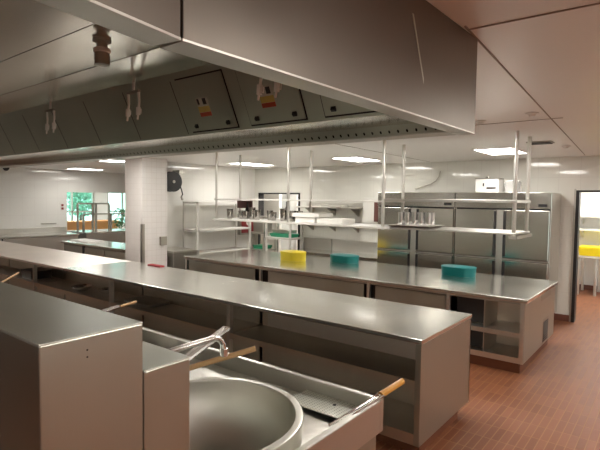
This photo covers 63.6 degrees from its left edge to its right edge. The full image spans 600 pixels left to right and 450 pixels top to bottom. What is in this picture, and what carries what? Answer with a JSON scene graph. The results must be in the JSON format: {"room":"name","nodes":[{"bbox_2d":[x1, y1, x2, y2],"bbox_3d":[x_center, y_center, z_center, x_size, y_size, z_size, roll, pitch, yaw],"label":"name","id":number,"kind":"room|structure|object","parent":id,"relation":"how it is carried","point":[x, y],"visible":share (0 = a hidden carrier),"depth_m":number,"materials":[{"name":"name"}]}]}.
{"room":"commercial kitchen","nodes":[
{"label":"commercial kitchen","id":0,"kind":"room"},
{"bbox_2d":[0,167,124,232],"bbox_3d":[-8.368,-0.124,11.001,0.120,2.570,17.000,3,4,38],"label":"wall","id":1,"kind":"structure","parent":0,"point":[29,197],"depth_m":12.83,"materials":[{"name":"white paint"}]},
{"bbox_2d":[0,227,65,234],"bbox_3d":[-8.766,0.238,10.375,0.045,0.139,7.500,3,4,38],"label":"backsplash","id":2,"kind":"structure","parent":1,"relation":"attached to","point":[42,229],"depth_m":12.61,"materials":[{"name":"metal"}]},
{"bbox_2d":[94,193,124,227],"bbox_3d":[-9.017,-0.493,17.850,0.200,2.570,11.000,3,4,38],"label":"wall","id":3,"kind":"structure","parent":0,"point":[98,197],"depth_m":19.16,"materials":[{"name":"white paint"}]},
{"bbox_2d":[67,192,93,220],"bbox_3d":[-9.167,-0.748,17.608,0.080,1.600,3.450,3,4,38],"label":"window","id":4,"kind":"structure","parent":3,"relation":"in","point":[71,193],"depth_m":18.28,"materials":[{"name":"metal"}]},
{"bbox_2d":[125,157,166,266],"bbox_3d":[-2.836,0.062,8.917,0.530,2.565,0.530,3,4,38],"label":"wall pillar","id":5,"kind":"structure","parent":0,"point":[145,178],"depth_m":8.72,"materials":[{"name":"tile"}]},
{"bbox_2d":[140,224,144,262],"bbox_3d":[-2.803,0.672,8.609,0.054,1.380,0.055,3,4,38],"label":"trim","id":6,"kind":"structure","parent":5,"relation":"attached to","point":[142,226],"depth_m":8.57,"materials":[{"name":"metal"}]},
{"bbox_2d":[160,236,166,244],"bbox_3d":[-2.512,0.291,8.883,0.038,0.160,0.140,3,4,38],"label":"switch box","id":7,"kind":"object","parent":5,"relation":"attached to","point":[163,240],"visible":1,"depth_m":8.87,"materials":[{"name":"metal"}]},
{"bbox_2d":[167,162,254,249],"bbox_3d":[-1.961,-0.019,10.625,0.080,2.570,2.700,3,4,38],"label":"wall","id":8,"kind":"structure","parent":0,"point":[198,180],"depth_m":10.43,"materials":[{"name":"white paint"}]},
{"bbox_2d":[167,170,183,199],"bbox_3d":[-2.528,-0.789,9.601,0.220,0.599,0.480,3,4,38],"label":"hose reel","id":9,"kind":"object","parent":8,"relation":"attached to","point":[174,180],"visible":0.7,"depth_m":9.54,"materials":[{"name":"black plastic"}]},
{"bbox_2d":[237,217,252,234],"bbox_3d":[-1.254,-0.022,11.354,0.115,0.480,0.520,3,4,38],"label":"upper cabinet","id":10,"kind":"object","parent":8,"relation":"attached to","point":[240,223],"visible":0.28,"depth_m":11.20,"materials":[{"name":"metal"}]},
{"bbox_2d":[264,194,281,252],"bbox_3d":[-2.552,-0.211,14.130,5.180,2.570,0.100,3,4,38],"label":"wall","id":11,"kind":"structure","parent":0,"point":[275,206],"depth_m":12.62,"materials":[{"name":"white paint"}]},
{"bbox_2d":[281,194,297,249],"bbox_3d":[0.862,-0.078,12.478,4.000,2.570,0.100,3,4,38],"label":"wall","id":12,"kind":"structure","parent":0,"point":[284,243],"depth_m":13.39,"materials":[{"name":"white paint"}]},
{"bbox_2d":[17,0,599,173],"bbox_3d":[-3.190,-1.240,8.105,25.300,0.100,19.100,3,4,38],"label":"ceiling","id":13,"kind":"structure","parent":0,"point":[555,58],"depth_m":3.35,"materials":[{"name":"white paint"}]},
{"bbox_2d":[0,0,477,167],"bbox_3d":[-3.469,-0.751,3.691,8.932,0.416,2.804,3,4,38],"label":"exhaust hood","id":14,"kind":"object","parent":13,"relation":"hanging from","point":[348,71],"depth_m":2.01,"materials":[{"name":"metal"}]},
{"bbox_2d":[92,36,111,66],"bbox_3d":[-0.795,-0.693,1.942,0.072,0.104,0.072,3,4,38],"label":"lamp","id":15,"kind":"object","parent":14,"relation":"attached to","point":[101,51],"visible":1,"depth_m":1.92,"materials":[{"name":"metal"}]},
{"bbox_2d":[94,51,109,66],"bbox_3d":[-0.796,-0.666,1.943,0.062,0.050,0.062,3,4,38],"label":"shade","id":16,"kind":"object","parent":15,"relation":"on","point":[101,58],"depth_m":1.92,"materials":[{"name":"metal"}]},
{"bbox_2d":[227,162,274,165],"bbox_3d":[-0.998,-1.253,9.983,0.520,0.012,0.890,3,4,38],"label":"recessed light","id":17,"kind":"object","parent":13,"relation":"in","point":[243,163],"visible":0.97,"depth_m":9.98,"materials":[{"name":"white plastic"}]},
{"bbox_2d":[232,163,270,165],"bbox_3d":[-0.998,-1.255,9.983,0.480,0.008,0.850,3,4,38],"label":"diffuser","id":18,"kind":"object","parent":17,"relation":"attached to","point":[249,164],"depth_m":9.99,"materials":[{"name":"white plastic"}]},
{"bbox_2d":[331,156,381,161],"bbox_3d":[0.994,-1.144,8.427,0.520,0.012,0.890,3,4,38],"label":"recessed light","id":19,"kind":"object","parent":13,"relation":"in","point":[355,158],"visible":0.9,"depth_m":8.41,"materials":[{"name":"white plastic"}]},
{"bbox_2d":[213,131,531,239],"bbox_3d":[0.589,-0.506,6.457,4.540,1.089,0.640,3,4,38],"label":"shelf","id":20,"kind":"object","parent":13,"relation":"hanging from","point":[515,234],"visible":0.94,"depth_m":5.78,"materials":[{"name":"metal"}]},
{"bbox_2d":[237,201,252,207],"bbox_3d":[-0.896,-0.333,7.845,0.330,0.118,0.020,3,4,38],"label":"panel","id":21,"kind":"object","parent":20,"relation":"attached to","point":[240,204],"visible":0.86,"depth_m":7.84,"materials":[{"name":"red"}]},
{"bbox_2d":[249,207,255,219],"bbox_3d":[-0.729,-0.176,7.378,0.114,0.186,0.111,3,4,38],"label":"steel cup","id":22,"kind":"object","parent":20,"relation":"on","point":[251,209],"visible":0.84,"depth_m":7.33,"materials":[{"name":"grey metal"}]},
{"bbox_2d":[254,210,260,219],"bbox_3d":[-0.647,-0.152,7.289,0.110,0.150,0.107,3,4,38],"label":"steel cup","id":23,"kind":"object","parent":20,"relation":"on","point":[256,212],"visible":1,"depth_m":7.25,"materials":[{"name":"grey metal"}]},
{"bbox_2d":[280,208,286,220],"bbox_3d":[-0.241,-0.147,6.996,0.112,0.182,0.109,3,4,38],"label":"steel cup","id":24,"kind":"object","parent":20,"relation":"on","point":[283,212],"visible":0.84,"depth_m":6.96,"materials":[{"name":"grey metal"}]},
{"bbox_2d":[295,217,326,222],"bbox_3d":[0.159,-0.075,6.749,0.340,0.074,0.300,3,4,38],"label":"foam box","id":25,"kind":"object","parent":20,"relation":"on","point":[297,219],"visible":0.66,"depth_m":6.61,"materials":[{"name":"white plastic"}]},
{"bbox_2d":[292,212,332,217],"bbox_3d":[0.175,-0.139,6.734,0.460,0.054,0.340,3,4,38],"label":"foam box","id":26,"kind":"object","parent":25,"relation":"on","point":[315,215],"visible":1,"depth_m":6.59,"materials":[{"name":"white plastic"}]},
{"bbox_2d":[317,218,354,223],"bbox_3d":[0.484,-0.056,6.508,0.410,0.068,0.320,3,4,38],"label":"foam box","id":27,"kind":"object","parent":20,"relation":"on","point":[319,220],"visible":0.94,"depth_m":6.40,"materials":[{"name":"white plastic"}]},
{"bbox_2d":[385,224,443,228],"bbox_3d":[1.381,0.011,5.783,0.580,0.026,0.520,3,4,38],"label":"serving tray","id":28,"kind":"object","parent":20,"relation":"on","point":[390,225],"visible":0.8,"depth_m":5.62,"materials":[{"name":"metal"}]},
{"bbox_2d":[398,212,403,224],"bbox_3d":[1.210,-0.080,5.786,0.072,0.150,0.072,3,4,38],"label":"cup","id":29,"kind":"object","parent":28,"relation":"on","point":[400,214],"visible":1,"depth_m":5.76,"materials":[{"name":"silver metal"}]},
{"bbox_2d":[405,212,410,224],"bbox_3d":[1.277,-0.077,5.734,0.072,0.150,0.072,3,4,38],"label":"cup","id":30,"kind":"object","parent":28,"relation":"on","point":[407,214],"visible":1,"depth_m":5.70,"materials":[{"name":"silver metal"}]},
{"bbox_2d":[411,212,417,224],"bbox_3d":[1.344,-0.073,5.681,0.072,0.150,0.072,3,4,38],"label":"cup","id":31,"kind":"object","parent":28,"relation":"on","point":[414,215],"visible":0.89,"depth_m":5.65,"materials":[{"name":"silver metal"}]},
{"bbox_2d":[418,213,423,225],"bbox_3d":[1.411,-0.070,5.629,0.072,0.150,0.072,3,4,38],"label":"cup","id":32,"kind":"object","parent":28,"relation":"on","point":[420,215],"visible":1,"depth_m":5.60,"materials":[{"name":"silver metal"}]},
{"bbox_2d":[425,213,430,225],"bbox_3d":[1.478,-0.066,5.577,0.072,0.150,0.072,3,4,38],"label":"cup","id":33,"kind":"object","parent":28,"relation":"on","point":[427,215],"visible":1,"depth_m":5.55,"materials":[{"name":"silver metal"}]},
{"bbox_2d":[472,147,526,154],"bbox_3d":[2.824,-1.034,6.794,0.520,0.012,0.890,3,4,38],"label":"recessed light","id":34,"kind":"object","parent":13,"relation":"in","point":[505,150],"visible":0.89,"depth_m":6.76,"materials":[{"name":"white plastic"}]},
{"bbox_2d":[464,26,584,154],"bbox_3d":[2.456,-0.927,4.583,0.008,0.004,6.313,3,4,34],"label":"trim","id":35,"kind":"structure","parent":13,"relation":"attached to","point":[466,27],"depth_m":2.72,"materials":[{"name":"brown"}]},
{"bbox_2d":[469,2,599,29],"bbox_3d":[2.383,-0.726,0.740,4.220,0.004,0.008,3,4,37],"label":"trim","id":36,"kind":"structure","parent":13,"relation":"attached to","point":[599,2],"depth_m":1.86,"materials":[{"name":"brown"}]},
{"bbox_2d":[526,141,554,144],"bbox_3d":[2.850,-0.974,5.734,0.270,0.020,0.200,3,4,38],"label":"ceiling vent","id":37,"kind":"object","parent":13,"relation":"in","point":[533,142],"visible":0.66,"depth_m":5.69,"materials":[{"name":"metal"}]},
{"bbox_2d":[254,156,599,314],"bbox_3d":[4.112,0.218,7.668,13.140,2.570,0.120,3,4,38],"label":"wall","id":38,"kind":"structure","parent":0,"point":[562,175],"depth_m":8.89,"materials":[{"name":"white paint"}]},
{"bbox_2d":[258,193,299,248],"bbox_3d":[-0.465,0.254,11.250,1.250,2.000,0.150,3,4,38],"label":"door frame","id":39,"kind":"structure","parent":38,"relation":"in","point":[260,195],"depth_m":11.52,"materials":[{"name":"black metal"}]},
{"bbox_2d":[304,237,331,250],"bbox_3d":[0.387,0.425,10.491,0.740,0.280,0.035,3,4,38],"label":"backsplash","id":40,"kind":"structure","parent":38,"relation":"attached to","point":[311,243],"depth_m":10.46,"materials":[{"name":"metal"}]},
{"bbox_2d":[297,202,362,216],"bbox_3d":[0.630,-0.324,10.050,1.500,0.270,0.370,3,4,38],"label":"wall shelf","id":41,"kind":"object","parent":38,"relation":"attached to","point":[354,207],"visible":0.79,"depth_m":10.01,"materials":[{"name":"metal"}]},
{"bbox_2d":[307,219,365,232],"bbox_3d":[0.625,0.005,10.067,1.500,0.270,0.370,3,4,38],"label":"wall shelf","id":42,"kind":"object","parent":38,"relation":"attached to","point":[333,228],"visible":0.15,"depth_m":10.06,"materials":[{"name":"metal"}]},
{"bbox_2d":[332,239,377,254],"bbox_3d":[1.237,0.471,9.833,1.390,0.280,0.025,3,4,38],"label":"backsplash","id":43,"kind":"structure","parent":38,"relation":"attached to","point":[337,245],"depth_m":9.90,"materials":[{"name":"metal"}]},
{"bbox_2d":[363,198,378,223],"bbox_3d":[1.539,-0.275,9.444,0.620,0.500,0.205,3,4,38],"label":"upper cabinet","id":44,"kind":"object","parent":38,"relation":"attached to","point":[370,209],"visible":0.44,"depth_m":9.46,"materials":[{"name":"white"}]},
{"bbox_2d":[554,313,568,321],"bbox_3d":[2.127,1.349,9.185,5.365,0.100,0.014,3,4,38],"label":"baseboard","id":45,"kind":"structure","parent":38,"relation":"attached to","point":[561,317],"depth_m":7.62,"materials":[{"name":"brown"}]},
{"bbox_2d":[569,189,576,321],"bbox_3d":[4.229,0.479,7.498,0.025,2.070,0.019,3,4,38],"label":"trim","id":46,"kind":"structure","parent":38,"relation":"attached to","point":[574,189],"depth_m":7.49,"materials":[{"name":"metal"}]},
{"bbox_2d":[571,190,599,321],"bbox_3d":[5.010,0.527,6.977,1.850,2.050,0.160,3,4,38],"label":"door frame","id":47,"kind":"structure","parent":38,"relation":"in","point":[578,192],"depth_m":7.48,"materials":[{"name":"black metal"}]},
{"bbox_2d":[376,289,599,449],"bbox_3d":[-1.155,1.603,5.421,18.550,0.100,17.200,3,4,38],"label":"floor","id":48,"kind":"structure","parent":0,"point":[553,403],"depth_m":4.51,"materials":[{"name":"tile"}]},
{"bbox_2d":[0,227,78,250],"bbox_3d":[-8.417,0.697,10.121,0.945,1.020,7.500,3,4,38],"label":"countertop","id":49,"kind":"structure","parent":48,"relation":"on","point":[45,237],"depth_m":12.22,"materials":[{"name":"metal"}]},
{"bbox_2d":[0,282,142,449],"bbox_3d":[-2.969,0.891,3.169,6.204,1.508,0.276,3,4,38],"label":"cabinet","id":50,"kind":"object","parent":48,"relation":"on","point":[71,373],"visible":1,"depth_m":1.23,"materials":[{"name":"metal"}]},
{"bbox_2d":[61,241,124,259],"bbox_3d":[-4.000,0.831,10.034,2.530,0.880,0.700,3,4,38],"label":"countertop","id":51,"kind":"structure","parent":48,"relation":"on","point":[116,250],"depth_m":9.75,"materials":[{"name":"metal"}]},
{"bbox_2d":[69,238,104,242],"bbox_3d":[-4.635,0.339,10.511,0.800,0.034,0.400,3,4,38],"label":"folded cloth","id":52,"kind":"object","parent":51,"relation":"on","point":[84,240],"visible":1,"depth_m":10.36,"materials":[{"name":"white fabric"}]},
{"bbox_2d":[71,203,124,242],"bbox_3d":[-5.159,0.195,14.220,0.800,1.680,2.800,3,4,38],"label":"countertop","id":53,"kind":"structure","parent":48,"relation":"on","point":[112,235],"depth_m":13.41,"materials":[{"name":"metal"}]},
{"bbox_2d":[71,229,124,233],"bbox_3d":[-5.158,0.155,14.218,0.800,0.040,2.800,3,4,38],"label":"countertop","id":54,"kind":"structure","parent":53,"relation":"on","point":[106,230],"depth_m":13.34,"materials":[{"name":"metal"}]},
{"bbox_2d":[167,247,197,268],"bbox_3d":[-2.439,0.895,9.417,0.690,0.860,0.590,3,4,38],"label":"counter","id":55,"kind":"object","parent":48,"relation":"on","point":[175,255],"visible":0.37,"depth_m":9.11,"materials":[{"name":"metal"}]},
{"bbox_2d":[167,247,197,253],"bbox_3d":[-2.434,0.485,9.396,0.690,0.039,0.590,3,4,38],"label":"basin","id":56,"kind":"object","parent":55,"relation":"in","point":[170,250],"depth_m":9.28,"materials":[{"name":"metal"}]},
{"bbox_2d":[142,335,227,449],"bbox_3d":[-2.631,0.942,3.604,6.204,1.371,0.818,3,4,38],"label":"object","id":57,"kind":"object","parent":48,"relation":"on","point":[165,371],"visible":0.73,"depth_m":1.42,"materials":[{"name":"metal"}]},
{"bbox_2d":[183,201,250,254],"bbox_3d":[-1.747,0.395,10.334,0.470,1.780,1.520,3,4,38],"label":"storage rack","id":58,"kind":"object","parent":48,"relation":"on","point":[197,229],"visible":0.6,"depth_m":10.05,"materials":[{"name":"white metal"}]},
{"bbox_2d":[183,201,236,203],"bbox_3d":[-1.735,-0.474,10.289,0.470,0.040,1.520,3,4,38],"label":"shelf","id":59,"kind":"object","parent":58,"relation":"attached to","point":[184,202],"depth_m":9.81,"materials":[{"name":"white metal"}]},
{"bbox_2d":[183,226,249,231],"bbox_3d":[-1.742,0.086,10.318,0.470,0.040,1.520,3,4,38],"label":"shelf","id":60,"kind":"object","parent":58,"relation":"attached to","point":[235,228],"depth_m":10.11,"materials":[{"name":"white metal"}]},
{"bbox_2d":[197,247,250,254],"bbox_3d":[-1.749,0.555,10.343,0.470,0.040,1.520,3,4,38],"label":"shelf","id":61,"kind":"object","parent":58,"relation":"attached to","point":[230,248],"depth_m":10.33,"materials":[{"name":"white metal"}]},
{"bbox_2d":[0,241,471,449],"bbox_3d":[-3.118,0.992,7.117,10.861,0.888,1.030,3,4,38],"label":"countertop","id":62,"kind":"structure","parent":48,"relation":"on","point":[362,344],"depth_m":4.36,"materials":[{"name":"metal"}]},
{"bbox_2d":[0,267,65,285],"bbox_3d":[-4.408,0.807,8.111,2.010,0.050,0.996,3,4,38],"label":"shelf","id":63,"kind":"object","parent":62,"relation":"attached to","point":[5,272],"depth_m":7.62,"materials":[{"name":"metal"}]},
{"bbox_2d":[21,267,51,279],"bbox_3d":[-4.140,0.759,7.598,0.420,0.124,0.320,3,4,38],"label":"tub","id":64,"kind":"object","parent":62,"relation":"on","point":[42,273],"visible":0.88,"depth_m":7.50,"materials":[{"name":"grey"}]},
{"bbox_2d":[0,241,126,269],"bbox_3d":[-5.121,0.456,8.664,5.717,0.032,1.030,3,4,38],"label":"countertop","id":65,"kind":"structure","parent":62,"relation":"on","point":[46,257],"depth_m":7.66,"materials":[{"name":"metal"}]},
{"bbox_2d":[71,284,92,290],"bbox_3d":[-2.969,0.858,6.583,0.281,0.066,0.281,3,4,38],"label":"steel bowl","id":66,"kind":"object","parent":62,"relation":"on","point":[78,287],"visible":1,"depth_m":6.55,"materials":[{"name":"silver metal"}]},
{"bbox_2d":[34,279,143,305],"bbox_3d":[-2.794,0.894,6.850,2.010,0.050,0.996,3,4,38],"label":"shelf","id":67,"kind":"object","parent":62,"relation":"attached to","point":[62,286],"depth_m":6.51,"materials":[{"name":"metal"}]},
{"bbox_2d":[97,287,115,293],"bbox_3d":[-2.553,0.874,6.385,0.238,0.066,0.238,3,4,38],"label":"steel bowl","id":68,"kind":"object","parent":62,"relation":"on","point":[104,290],"visible":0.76,"depth_m":6.32,"materials":[{"name":"silver metal"}]},
{"bbox_2d":[123,295,170,307],"bbox_3d":[-1.845,0.926,5.832,0.540,0.038,0.330,3,4,38],"label":"food tray","id":69,"kind":"object","parent":62,"relation":"on","point":[145,301],"visible":0.99,"depth_m":5.77,"materials":[{"name":"metal"}]},
{"bbox_2d":[111,301,262,336],"bbox_3d":[-1.180,0.982,5.589,2.010,0.050,0.996,3,4,38],"label":"shelf","id":70,"kind":"object","parent":62,"relation":"attached to","point":[183,314],"depth_m":5.21,"materials":[{"name":"metal"}]},
{"bbox_2d":[143,327,261,361],"bbox_3d":[-1.185,1.382,5.610,2.010,0.080,0.996,3,4,38],"label":"shelf","id":71,"kind":"object","parent":62,"relation":"attached to","point":[160,330],"depth_m":5.63,"materials":[{"name":"metal"}]},
{"bbox_2d":[229,325,414,387],"bbox_3d":[0.389,1.068,4.364,1.895,0.050,0.996,3,4,38],"label":"shelf","id":72,"kind":"object","parent":62,"relation":"attached to","point":[381,365],"depth_m":4.04,"materials":[{"name":"metal"}]},
{"bbox_2d":[261,361,413,444],"bbox_3d":[0.383,1.467,4.385,1.895,0.080,0.996,3,4,38],"label":"shelf","id":73,"kind":"object","parent":62,"relation":"attached to","point":[398,413],"depth_m":3.81,"materials":[{"name":"metal"}]},
{"bbox_2d":[248,216,276,251],"bbox_3d":[-0.864,0.526,11.123,0.480,1.460,0.440,3,4,38],"label":"storage rack","id":74,"kind":"object","parent":48,"relation":"on","point":[262,234],"visible":0.39,"depth_m":10.98,"materials":[{"name":"metal"}]},
{"bbox_2d":[251,231,272,233],"bbox_3d":[-0.860,0.176,11.105,0.480,0.040,0.440,3,4,38],"label":"shelf","id":75,"kind":"object","parent":74,"relation":"attached to","point":[252,232],"depth_m":10.91,"materials":[{"name":"metal"}]},
{"bbox_2d":[253,222,271,231],"bbox_3d":[-0.858,0.046,11.098,0.360,0.219,0.300,3,4,38],"label":"tub","id":76,"kind":"object","parent":74,"relation":"on","point":[257,226],"visible":0.69,"depth_m":11.01,"materials":[{"name":"metal"}]},
{"bbox_2d":[251,248,274,250],"bbox_3d":[-0.865,0.556,11.125,0.480,0.040,0.440,3,4,38],"label":"shelf","id":77,"kind":"object","parent":74,"relation":"attached to","point":[263,249],"depth_m":10.98,"materials":[{"name":"metal"}]},
{"bbox_2d":[142,327,383,449],"bbox_3d":[-2.398,1.179,3.910,6.214,0.872,1.213,3,4,38],"label":"range","id":78,"kind":"object","parent":48,"relation":"on","point":[237,403],"visible":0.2,"depth_m":2.53,"materials":[{"name":"metal"}]},
{"bbox_2d":[102,300,136,311],"bbox_3d":[-1.627,0.732,4.100,0.111,0.080,0.612,2,3,29],"label":"spatula","id":79,"kind":"object","parent":78,"relation":"on","point":[132,302],"visible":0.35,"depth_m":4.17,"materials":[{"name":"brown wood"}]},
{"bbox_2d":[185,326,229,361],"bbox_3d":[-0.640,0.741,2.597,0.112,0.162,1.009,2,3,18],"label":"ladle","id":80,"kind":"object","parent":78,"relation":"on","point":[222,331],"visible":0.15,"depth_m":2.76,"materials":[{"name":"silver metal"}]},
{"bbox_2d":[189,346,255,370],"bbox_3d":[-0.469,0.712,2.543,0.475,0.150,0.100,1,3,-4],"label":"spatula","id":81,"kind":"object","parent":78,"relation":"on","point":[250,349],"visible":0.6,"depth_m":2.54,"materials":[{"name":"brown wood"}]},
{"bbox_2d":[328,378,404,426],"bbox_3d":[0.343,0.864,2.374,0.567,0.086,0.045,-2,4,-45],"label":"ladle","id":82,"kind":"object","parent":78,"relation":"on","point":[401,381],"visible":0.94,"depth_m":2.41,"materials":[{"name":"silver metal"}]},
{"bbox_2d":[265,218,302,251],"bbox_3d":[-0.361,0.573,10.730,0.720,1.420,0.440,3,4,38],"label":"storage rack","id":83,"kind":"object","parent":48,"relation":"on","point":[267,237],"visible":0.28,"depth_m":10.65,"materials":[{"name":"white metal"}]},
{"bbox_2d":[265,236,301,239],"bbox_3d":[-0.357,0.284,10.715,0.720,0.040,0.440,3,4,38],"label":"shelf","id":84,"kind":"object","parent":83,"relation":"attached to","point":[266,237],"depth_m":10.55,"materials":[{"name":"white metal"}]},
{"bbox_2d":[270,233,298,237],"bbox_3d":[-0.348,0.226,10.706,0.620,0.075,0.330,3,4,38],"label":"food tray","id":85,"kind":"object","parent":83,"relation":"on","point":[284,235],"visible":0.86,"depth_m":10.57,"materials":[{"name":"green plastic"}]},
{"bbox_2d":[272,229,296,233],"bbox_3d":[-0.347,0.136,10.701,0.500,0.075,0.330,3,4,38],"label":"food tray","id":86,"kind":"object","parent":85,"relation":"on","point":[286,231],"visible":0.93,"depth_m":10.60,"materials":[{"name":"metal"}]},
{"bbox_2d":[293,195,297,249],"bbox_3d":[-0.096,0.246,11.965,0.090,1.950,0.090,3,4,38],"label":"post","id":87,"kind":"object","parent":48,"relation":"on","point":[295,242],"visible":0.29,"depth_m":11.91,"materials":[{"name":"white paint"}]},
{"bbox_2d":[294,237,377,261],"bbox_3d":[0.761,0.834,9.859,2.140,1.020,0.595,3,4,38],"label":"countertop","id":88,"kind":"structure","parent":48,"relation":"on","point":[367,251],"depth_m":9.98,"materials":[{"name":"metal"}]},
{"bbox_2d":[294,248,376,260],"bbox_3d":[0.776,0.586,9.821,2.090,0.040,0.570,3,4,38],"label":"countertop","id":89,"kind":"structure","parent":88,"relation":"on","point":[308,251],"depth_m":9.79,"materials":[{"name":"metal"}]},
{"bbox_2d":[184,249,557,373],"bbox_3d":[0.663,1.054,7.457,5.640,0.830,1.620,3,4,38],"label":"prep table","id":90,"kind":"object","parent":48,"relation":"on","point":[512,320],"visible":0.69,"depth_m":6.06,"materials":[{"name":"metal"}]},
{"bbox_2d":[280,250,305,261],"bbox_3d":[-0.116,0.516,8.146,0.460,0.150,0.340,3,4,38],"label":"plastic tub","id":91,"kind":"object","parent":90,"relation":"on","point":[285,255],"visible":1,"depth_m":8.00,"materials":[{"name":"yellow plastic"}]},
{"bbox_2d":[330,253,358,263],"bbox_3d":[0.732,0.552,7.966,0.500,0.120,0.340,3,4,38],"label":"plastic tub","id":92,"kind":"object","parent":90,"relation":"on","point":[336,257],"visible":1,"depth_m":7.83,"materials":[{"name":"teal plastic"}]},
{"bbox_2d":[184,249,557,303],"bbox_3d":[0.668,0.660,7.436,5.640,0.040,1.620,3,4,38],"label":"countertop","id":93,"kind":"structure","parent":90,"relation":"on","point":[490,286],"depth_m":6.60,"materials":[{"name":"metal"}]},
{"bbox_2d":[441,264,476,277],"bbox_3d":[2.202,0.635,6.716,0.480,0.125,0.320,3,4,38],"label":"plastic tub","id":94,"kind":"object","parent":90,"relation":"on","point":[455,270],"visible":1,"depth_m":6.59,"materials":[{"name":"teal plastic"}]},
{"bbox_2d":[470,343,518,363],"bbox_3d":[0.648,1.310,7.455,5.500,0.060,1.558,3,4,38],"label":"shelf","id":95,"kind":"object","parent":90,"relation":"attached to","point":[506,352],"depth_m":5.47,"materials":[{"name":"metal"}]},
{"bbox_2d":[471,320,519,337],"bbox_3d":[2.406,1.147,5.854,0.765,0.050,1.200,3,4,38],"label":"shelf","id":96,"kind":"object","parent":90,"relation":"attached to","point":[510,328],"depth_m":5.44,"materials":[{"name":"metal"}]},
{"bbox_2d":[542,316,547,342],"bbox_3d":[3.025,1.285,5.959,0.002,0.290,0.300,3,4,38],"label":"vent","id":97,"kind":"object","parent":90,"relation":"attached to","point":[545,319],"depth_m":5.93,"materials":[{"name":"metal"}]},
{"bbox_2d":[377,192,455,268],"bbox_3d":[2.166,0.429,8.589,1.400,2.000,0.764,3,4,38],"label":"freezer","id":98,"kind":"object","parent":48,"relation":"on","point":[418,248],"visible":0.59,"depth_m":8.21,"materials":[{"name":"metal"}]},
{"bbox_2d":[454,192,561,312],"bbox_3d":[3.280,0.490,7.719,1.400,2.000,0.764,3,4,38],"label":"freezer","id":99,"kind":"object","parent":48,"relation":"on","point":[536,256],"visible":0.62,"depth_m":7.36,"materials":[{"name":"metal"}]},
{"bbox_2d":[475,176,503,191],"bbox_3d":[3.027,-0.646,7.731,0.370,0.259,0.271,3,4,38],"label":"appliance","id":100,"kind":"object","parent":99,"relation":"on","point":[487,184],"visible":0.8,"depth_m":7.63,"materials":[{"name":"white plastic"}]},
{"bbox_2d":[577,254,599,295],"bbox_3d":[6.645,1.045,9.455,2.280,0.800,0.700,3,4,38],"label":"table","id":101,"kind":"object","parent":48,"relation":"on","point":[596,284],"visible":0.73,"depth_m":9.82,"materials":[{"name":"metal"}]},
{"bbox_2d":[579,245,599,256],"bbox_3d":[6.173,0.536,9.677,1.000,0.180,0.550,3,4,38],"label":"plastic crate","id":102,"kind":"object","parent":101,"relation":"on","point":[584,250],"visible":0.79,"depth_m":9.66,"materials":[{"name":"yellow plastic"}]},
{"bbox_2d":[579,192,599,284],"bbox_3d":[7.705,0.185,9.224,7.200,2.570,0.100,3,4,38],"label":"wall","id":103,"kind":"structure","parent":0,"point":[590,201],"depth_m":10.34,"materials":[{"name":"white paint"}]},
{"bbox_2d":[580,215,599,223],"bbox_3d":[7.433,-0.028,9.104,4.500,0.200,0.390,3,4,38],"label":"shelf","id":104,"kind":"object","parent":103,"relation":"attached to","point":[582,217],"visible":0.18,"depth_m":10.08,"materials":[{"name":"white plastic"}]},
{"bbox_2d":[580,228,599,236],"bbox_3d":[7.429,0.252,9.119,4.500,0.200,0.390,3,4,38],"label":"shelf","id":105,"kind":"object","parent":103,"relation":"attached to","point":[582,230],"visible":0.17,"depth_m":10.08,"materials":[{"name":"white plastic"}]},
{"bbox_3d":[-7.952,0.899,17.074,6.550,0.100,11.000,3,4,38],"label":"floor","id":106,"kind":"structure","parent":0,"visible":0},
{"bbox_2d":[67,220,118,230],"bbox_3d":[-7.514,0.370,16.582,0.700,1.020,2.500,3,4,38],"label":"countertop","id":107,"kind":"structure","parent":106,"relation":"on","point":[101,224],"depth_m":16.51,"materials":[{"name":"orange wood"}]},
{"bbox_2d":[112,208,124,227],"bbox_3d":[-6.242,0.130,16.904,0.689,1.499,0.627,3,4,38],"label":"plant","id":108,"kind":"object","parent":106,"relation":"on","point":[118,223],"visible":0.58,"depth_m":16.85,"materials":[{"name":"green plant"}]},
{"label":"outside","id":109,"kind":"structure","parent":0,"visible":0},
{"bbox_3d":[-14.159,0.578,22.561,10.000,0.100,18.000,3,4,38],"label":"ground","id":110,"kind":"structure","parent":109,"visible":0},
{"bbox_2d":[67,192,90,219],"bbox_3d":[-11.196,-0.848,24.635,1.673,2.717,1.714,3,4,38],"label":"leafy tree","id":111,"kind":"object","parent":110,"relation":"on","point":[77,198],"visible":0.56,"depth_m":24.29,"materials":[{"name":"green plant"}]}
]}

